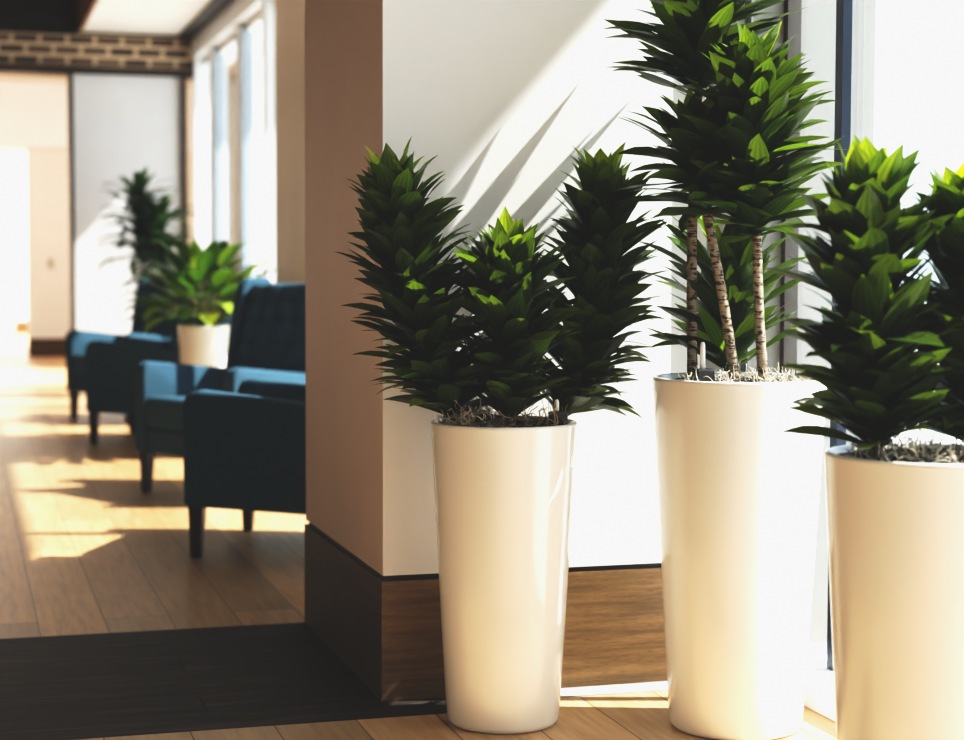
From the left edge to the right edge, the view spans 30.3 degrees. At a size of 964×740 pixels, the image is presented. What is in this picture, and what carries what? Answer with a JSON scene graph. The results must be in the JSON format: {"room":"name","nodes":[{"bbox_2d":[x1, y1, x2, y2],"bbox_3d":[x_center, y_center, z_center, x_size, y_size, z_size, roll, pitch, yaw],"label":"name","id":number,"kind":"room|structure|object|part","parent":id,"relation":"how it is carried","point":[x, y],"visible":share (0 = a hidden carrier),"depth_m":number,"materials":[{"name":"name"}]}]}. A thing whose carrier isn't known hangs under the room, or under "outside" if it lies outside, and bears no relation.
{"room":"lobby","nodes":[
{"label":"lobby","id":0,"kind":"room"},
{"bbox_2d":[0,151,27,333],"bbox_3d":[-8.305,-2.361,27.799,6.200,3.600,0.200,-1,4,-16],"label":"wall","id":1,"kind":"structure","parent":0,"point":[13,220],"depth_m":27.99,"materials":[{"name":"white paint"}]},
{"bbox_2d":[16,321,27,333],"bbox_3d":[-6.330,-0.685,28.360,2.140,0.200,0.030,-1,4,-16],"label":"baseboard","id":2,"kind":"structure","parent":1,"relation":"attached to","point":[21,326],"depth_m":28.07,"materials":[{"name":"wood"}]},
{"bbox_2d":[0,0,181,334],"bbox_3d":[-5.042,-1.617,15.308,5.400,3.600,0.250,-1,4,-16],"label":"wall","id":3,"kind":"structure","parent":0,"point":[124,125],"depth_m":15.70,"materials":[{"name":"white paint"}]},
{"bbox_2d":[67,73,75,330],"bbox_3d":[-3.621,-1.215,15.699,0.035,2.760,0.250,-1,4,-16],"label":"trim","id":4,"kind":"structure","parent":3,"relation":"attached to","point":[70,75],"depth_m":15.59,"materials":[{"name":"wood"}]},
{"bbox_2d":[77,0,98,33],"bbox_3d":[-0.938,-2.585,6.774,0.030,0.340,18.800,-1,4,-16],"label":"trim","id":5,"kind":"structure","parent":3,"relation":"attached to","point":[85,8],"depth_m":14.79,"materials":[{"name":"brown wood"}]},
{"bbox_2d":[0,64,193,80],"bbox_3d":[-5.033,-2.604,15.231,5.400,0.060,0.330,-1,4,-16],"label":"trim","id":6,"kind":"structure","parent":3,"relation":"attached to","point":[5,69],"depth_m":15.56,"materials":[{"name":"wood"}]},
{"bbox_2d":[181,77,187,243],"bbox_3d":[-2.652,-1.222,15.869,0.040,2.760,0.070,-1,4,-16],"label":"trim","id":7,"kind":"structure","parent":3,"relation":"attached to","point":[183,79],"depth_m":15.80,"materials":[{"name":"wood"}]},
{"bbox_2d":[0,31,192,69],"bbox_3d":[-5.034,-2.774,15.226,5.400,0.280,0.280,-1,4,-16],"label":"lintel","id":8,"kind":"object","parent":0,"point":[22,48],"depth_m":15.56,"materials":[{"name":"brown brick"}]},
{"bbox_2d":[0,81,193,151],"bbox_3d":[-6.298,-2.994,20.938,6.200,0.760,0.800,-1,4,-16],"label":"wall","id":9,"kind":"structure","parent":0,"point":[32,115],"depth_m":20.84,"materials":[{"name":"white paint"}]},
{"bbox_2d":[26,148,194,337],"bbox_3d":[-4.333,-1.402,21.404,2.210,2.460,0.200,-1,4,-16],"label":"wall","id":10,"kind":"structure","parent":0,"point":[47,198],"depth_m":21.06,"materials":[{"name":"beige paint"}]},
{"bbox_2d":[28,338,65,356],"bbox_3d":[-4.307,-0.278,21.363,2.215,0.220,0.020,-1,4,-16],"label":"baseboard","id":11,"kind":"structure","parent":10,"relation":"attached to","point":[37,347],"depth_m":21.10,"materials":[{"name":"brown wood"}]},
{"bbox_2d":[48,258,53,267],"bbox_3d":[-5.109,-1.265,21.071,0.070,0.120,0.015,-1,4,-16],"label":"light switch","id":12,"kind":"object","parent":10,"relation":"attached to","point":[50,260],"visible":1,"depth_m":21.06,"materials":[{"name":"white plastic"}]},
{"bbox_2d":[0,40,262,86],"bbox_3d":[-5.439,-3.249,18.002,6.200,0.100,5.280,-1,4,-16],"label":"ceiling","id":13,"kind":"structure","parent":0,"point":[230,68],"depth_m":20.25,"materials":[{"name":"beige paint"}]},
{"bbox_2d":[82,0,211,34],"bbox_3d":[-0.299,-2.532,7.018,1.328,0.170,18.900,-1,4,-16],"label":"ceiling","id":14,"kind":"structure","parent":0,"point":[158,17],"depth_m":14.59,"materials":[{"name":"white paint"}]},
{"bbox_2d":[226,56,262,277],"bbox_3d":[-3.034,-1.859,21.237,0.200,3.400,5.400,-1,4,-16],"label":"wall","id":15,"kind":"structure","parent":0,"point":[231,82],"depth_m":18.68,"materials":[{"name":"white paint"}]},
{"bbox_2d":[274,0,304,282],"bbox_3d":[-0.917,-1.100,10.733,0.460,3.130,1.200,-1,4,-16],"label":"pier","id":16,"kind":"object","parent":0,"point":[289,14],"visible":0.11,"depth_m":10.70,"materials":[{"name":"paint"}]},
{"bbox_2d":[0,334,835,739],"bbox_3d":[-5.678,0.071,17.910,5.600,0.080,42.500,-1,4,-16],"label":"floor","id":17,"kind":"structure","parent":0,"point":[83,550],"depth_m":5.49,"materials":[{"name":"brown wood"}]},
{"bbox_2d":[65,276,179,425],"bbox_3d":[-2.390,-0.165,12.614,0.827,1.035,0.804,-3,5,-44],"label":"armchair","id":18,"kind":"object","parent":17,"relation":"on","point":[76,341],"visible":0.16,"depth_m":12.62,"materials":[{"name":"teal fabric"}]},
{"bbox_3d":[-2.895,0.240,12.634,0.060,0.220,0.060,-3,5,-44],"label":"leg","id":19,"kind":"part","parent":18,"relation":"part of","materials":[{"name":"brown wood"}]},
{"bbox_2d":[73,353,84,375],"bbox_3d":[-2.478,-0.038,12.536,0.582,0.154,0.616,-3,5,-44],"label":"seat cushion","id":20,"kind":"object","parent":18,"relation":"on","point":[78,358],"depth_m":12.48,"materials":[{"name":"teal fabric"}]},
{"bbox_3d":[-2.424,0.096,12.598,0.688,0.115,0.624,-3,5,-44],"label":"seat frame","id":21,"kind":"part","parent":18,"relation":"part of","materials":[{"name":"teal fabric"}]},
{"bbox_3d":[-2.659,-0.063,12.859,0.762,0.468,0.088,-3,5,-44],"label":"arm","id":22,"kind":"part","parent":18,"relation":"part of","materials":[{"name":"teal fabric"}]},
{"bbox_3d":[-2.404,0.271,12.136,0.060,0.220,0.060,-3,5,-44],"label":"leg","id":23,"kind":"part","parent":18,"relation":"part of","materials":[{"name":"brown wood"}]},
{"bbox_3d":[-2.157,-0.031,12.349,0.762,0.468,0.088,-3,5,-44],"label":"arm","id":24,"kind":"part","parent":18,"relation":"part of","materials":[{"name":"teal fabric"}]},
{"bbox_3d":[-2.220,-0.361,12.770,0.349,0.607,0.655,-3,5,-44],"label":"backrest","id":25,"kind":"part","parent":18,"relation":"part of","materials":[{"name":"teal fabric"}]},
{"bbox_2d":[93,166,200,306],"bbox_3d":[-2.795,-0.742,14.923,0.941,1.911,0.825,-1,4,-16],"label":"plant","id":26,"kind":"object","parent":17,"relation":"on","point":[151,219],"visible":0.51,"depth_m":14.80,"materials":[{"name":"green plant"}]},
{"bbox_2d":[85,283,233,443],"bbox_3d":[-1.961,-0.079,11.158,0.827,1.035,0.804,1,3,8],"label":"armchair","id":27,"kind":"object","parent":17,"relation":"on","point":[110,367],"visible":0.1,"depth_m":10.80,"materials":[{"name":"teal fabric"}]},
{"bbox_3d":[-2.371,0.344,10.890,0.060,0.220,0.060,1,3,8],"label":"leg","id":28,"kind":"part","parent":27,"relation":"part of","materials":[{"name":"brown wood"}]},
{"bbox_3d":[-2.268,0.304,11.581,0.060,0.220,0.060,1,3,8],"label":"leg","id":29,"kind":"part","parent":27,"relation":"part of","materials":[{"name":"brown wood"}]},
{"bbox_3d":[-2.038,0.059,10.815,0.762,0.468,0.088,1,3,8],"label":"arm","id":30,"kind":"part","parent":27,"relation":"part of","materials":[{"name":"teal fabric"}]},
{"bbox_3d":[-1.933,0.018,11.522,0.762,0.468,0.088,1,3,8],"label":"arm","id":31,"kind":"part","parent":27,"relation":"part of","materials":[{"name":"teal fabric"}]},
{"bbox_3d":[-1.724,-0.262,11.112,0.349,0.607,0.655,1,3,8],"label":"backrest","id":32,"kind":"part","parent":27,"relation":"part of","materials":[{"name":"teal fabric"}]},
{"bbox_2d":[119,233,281,367],"bbox_3d":[-1.586,-0.140,10.177,0.966,1.275,0.969,-1,4,-16],"label":"potted broadleaf","id":33,"kind":"object","parent":17,"relation":"on","point":[203,341],"visible":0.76,"depth_m":10.04,"materials":[{"name":"plant"}]},
{"bbox_2d":[178,324,229,367],"bbox_3d":[-1.575,0.119,10.194,0.327,0.755,0.327,-1,4,-16],"label":"planter pot","id":34,"kind":"object","parent":33,"relation":"attached to","point":[199,344],"depth_m":10.04,"materials":[{"name":"white ceramic"}]},
{"bbox_2d":[134,278,305,492],"bbox_3d":[-1.113,0.076,8.577,0.827,1.035,0.804,-3,5,-44],"label":"armchair","id":35,"kind":"object","parent":17,"relation":"on","point":[266,340],"visible":0.48,"depth_m":8.62,"materials":[{"name":"teal fabric"}]},
{"bbox_3d":[-1.618,0.481,8.597,0.060,0.220,0.060,-3,5,-44],"label":"leg","id":36,"kind":"part","parent":35,"relation":"part of","materials":[{"name":"brown wood"}]},
{"bbox_3d":[-1.147,0.337,8.561,0.688,0.115,0.624,-3,5,-44],"label":"seat frame","id":37,"kind":"part","parent":35,"relation":"part of","materials":[{"name":"teal fabric"}]},
{"bbox_2d":[146,396,185,431],"bbox_3d":[-1.201,0.203,8.499,0.582,0.154,0.616,-3,5,-44],"label":"seat cushion","id":38,"kind":"object","parent":35,"relation":"on","point":[163,413],"depth_m":8.40,"materials":[{"name":"teal fabric"}]},
{"bbox_3d":[-1.382,0.178,8.822,0.762,0.468,0.088,-3,5,-44],"label":"arm","id":39,"kind":"part","parent":35,"relation":"part of","materials":[{"name":"teal fabric"}]},
{"bbox_3d":[-0.880,0.210,8.312,0.762,0.468,0.088,-3,5,-44],"label":"arm","id":40,"kind":"part","parent":35,"relation":"part of","materials":[{"name":"teal fabric"}]},
{"bbox_3d":[-0.943,-0.119,8.733,0.349,0.607,0.655,-3,5,-44],"label":"backrest","id":41,"kind":"part","parent":35,"relation":"part of","materials":[{"name":"teal fabric"}]},
{"bbox_2d":[183,378,305,558],"bbox_3d":[-0.656,0.173,6.942,0.827,1.035,0.804,1,3,8],"label":"armchair","id":42,"kind":"object","parent":17,"relation":"on","point":[244,450],"visible":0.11,"depth_m":6.58,"materials":[{"name":"teal fabric"}]},
{"bbox_3d":[-1.067,0.596,6.674,0.060,0.220,0.060,1,3,8],"label":"leg","id":43,"kind":"part","parent":42,"relation":"part of","materials":[{"name":"brown wood"}]},
{"bbox_3d":[-0.733,0.311,6.599,0.762,0.468,0.088,1,3,8],"label":"arm","id":44,"kind":"part","parent":42,"relation":"part of","materials":[{"name":"teal fabric"}]},
{"bbox_3d":[-0.964,0.556,7.365,0.060,0.220,0.060,1,3,8],"label":"leg","id":45,"kind":"part","parent":42,"relation":"part of","materials":[{"name":"brown wood"}]},
{"bbox_3d":[-0.628,0.270,7.306,0.762,0.468,0.088,1,3,8],"label":"arm","id":46,"kind":"part","parent":42,"relation":"part of","materials":[{"name":"teal fabric"}]},
{"bbox_2d":[304,524,666,701],"bbox_3d":[-0.025,0.650,5.089,0.781,0.305,1.041,-1,4,-16],"label":"baseboard","id":47,"kind":"object","parent":17,"relation":"on","point":[388,633],"visible":0.43,"depth_m":4.65,"materials":[{"name":"brown wood"}]},
{"bbox_2d":[337,136,668,733],"bbox_3d":[0.066,0.150,4.250,0.840,1.401,0.490,-1,4,-16],"label":"dracaena","id":48,"kind":"object","parent":17,"relation":"on","point":[504,482],"visible":1,"depth_m":4.16,"materials":[{"name":"plant"}]},
{"bbox_2d":[431,415,576,733],"bbox_3d":[0.051,0.486,4.282,0.352,0.728,0.352,-1,4,-16],"label":"planter pot","id":49,"kind":"object","parent":48,"relation":"attached to","point":[503,486],"depth_m":4.15,"materials":[{"name":"white ceramic"}]},
{"bbox_2d":[604,0,845,739],"bbox_3d":[0.575,-0.115,4.273,0.562,1.930,0.719,-1,4,-16],"label":"dracaena","id":50,"kind":"object","parent":17,"relation":"on","point":[738,493],"visible":0.99,"depth_m":4.11,"materials":[{"name":"ceramic"}]},
{"bbox_2d":[652,372,826,739],"bbox_3d":[0.609,0.434,4.245,0.412,0.838,0.412,-1,4,-16],"label":"planter pot","id":51,"kind":"object","parent":50,"relation":"attached to","point":[738,493],"depth_m":4.09,"materials":[{"name":"white ceramic"}]},
{"bbox_2d":[758,135,963,739],"bbox_3d":[0.824,0.235,3.334,0.594,1.344,0.406,-1,3,-14],"label":"dracaena","id":52,"kind":"object","parent":17,"relation":"on","point":[895,510],"visible":1,"depth_m":3.22,"materials":[{"name":"plant"}]},
{"bbox_2d":[824,442,963,739],"bbox_3d":[0.843,0.530,3.361,0.398,0.752,0.398,-1,4,-16],"label":"planter pot","id":53,"kind":"object","parent":52,"relation":"attached to","point":[895,518],"depth_m":3.20,"materials":[{"name":"white ceramic"}]},
{"bbox_2d":[304,0,672,575],"bbox_3d":[-0.020,-1.054,4.989,0.773,3.081,1.033,-1,4,-16],"label":"wall pier","id":54,"kind":"object","parent":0,"point":[503,92],"visible":0.57,"depth_m":4.57,"materials":[{"name":"white paint"}]},
{"bbox_2d":[309,522,660,580],"bbox_3d":[-0.025,0.491,5.080,0.757,0.018,1.017,-1,4,-16],"label":"trim","id":55,"kind":"structure","parent":54,"relation":"attached to","point":[647,565],"depth_m":4.65,"materials":[{"name":"black metal"}]},
{"bbox_2d":[191,0,875,653],"bbox_3d":[0.168,-1.024,7.193,0.375,3.400,18.800,-1,4,-16],"label":"wall","id":56,"kind":"structure","parent":0,"point":[818,26],"depth_m":4.80,"materials":[{"name":"white paint"}]},
{"bbox_2d":[179,0,231,39],"bbox_3d":[-1.137,-2.644,10.680,0.111,0.039,10.600,-1,4,-16],"label":"trim","id":57,"kind":"structure","parent":56,"relation":"attached to","point":[214,7],"depth_m":14.47,"materials":[{"name":"wood"}]},
{"bbox_2d":[193,0,275,282],"bbox_3d":[-1.814,-1.166,13.597,0.185,2.920,4.800,-1,4,-16],"label":"window","id":58,"kind":"structure","parent":56,"relation":"in","point":[210,124],"depth_m":13.53,"materials":[{"name":"clear glass"}]},
{"bbox_3d":[-2.480,-1.338,15.845,0.150,2.845,0.100,-1,4,-16],"label":"frame","id":59,"kind":"part","parent":58,"relation":"part of","materials":[{"name":"white metal"}]},
{"bbox_3d":[-2.230,-1.290,15.049,0.120,2.845,0.170,-1,4,-16],"label":"frame","id":60,"kind":"part","parent":58,"relation":"part of","materials":[{"name":"white metal"}]},
{"bbox_3d":[-2.201,-1.284,14.954,0.080,2.845,0.030,-1,4,-16],"label":"frame","id":61,"kind":"part","parent":58,"relation":"part of","materials":[{"name":"grey metal"}]},
{"bbox_3d":[-1.779,-2.594,13.522,0.060,0.060,4.800,-1,4,-16],"label":"frame","id":62,"kind":"part","parent":58,"relation":"part of","materials":[{"name":"white metal"}]},
{"bbox_3d":[-1.806,-1.204,13.613,0.120,2.845,0.170,-1,4,-16],"label":"frame","id":63,"kind":"part","parent":58,"relation":"part of","materials":[{"name":"white metal"}]},
{"bbox_3d":[-1.778,-1.198,13.517,0.080,2.845,0.030,-1,4,-16],"label":"frame","id":64,"kind":"part","parent":58,"relation":"part of","materials":[{"name":"grey metal"}]},
{"bbox_3d":[-1.424,-1.124,12.263,0.150,2.845,0.120,-1,4,-16],"label":"frame","id":65,"kind":"part","parent":58,"relation":"part of","materials":[{"name":"white metal"}]},
{"bbox_2d":[560,681,667,697],"bbox_3d":[0.360,0.840,4.626,0.755,0.023,0.085,-1,4,-16],"label":"trim","id":66,"kind":"structure","parent":56,"relation":"attached to","point":[649,686],"depth_m":4.61,"materials":[{"name":"stone"}]},
{"bbox_2d":[741,0,852,721],"bbox_3d":[1.756,-0.531,1.462,0.191,3.100,6.870,-1,4,-16],"label":"window","id":67,"kind":"structure","parent":56,"relation":"in","point":[819,687],"depth_m":4.47,"materials":[{"name":"clear glass"}]},
{"bbox_3d":[0.825,-0.675,4.744,0.039,2.845,0.027,-1,4,-16],"label":"frame","id":68,"kind":"part","parent":67,"relation":"part of","materials":[{"name":"brown metal"}]},
{"bbox_3d":[1.756,0.979,1.547,0.185,0.075,6.860,-1,4,-16],"label":"sill","id":69,"kind":"part","parent":67,"relation":"part of","materials":[{"name":"white paint"}]},
{"bbox_3d":[0.902,-0.657,4.446,0.025,2.845,0.038,-1,4,-16],"label":"frame","id":70,"kind":"part","parent":67,"relation":"part of","materials":[{"name":"grey metal"}]},
{"bbox_2d":[670,78,707,372],"bbox_3d":[0.553,-0.893,4.997,0.327,3.400,0.120,-1,4,-16],"label":"wall","id":71,"kind":"structure","parent":0,"point":[678,353],"depth_m":4.97,"materials":[{"name":"white paint"}]},
{"label":"outside","id":72,"kind":"structure","parent":0,"visible":0},
{"bbox_2d":[892,302,962,443],"bbox_3d":[27.107,0.275,18.445,57.600,0.250,100.000,-1,4,-16],"label":"ground","id":73,"kind":"structure","parent":72,"point":[946,439],"depth_m":12.01,"materials":[{"name":"white"}]}
]}

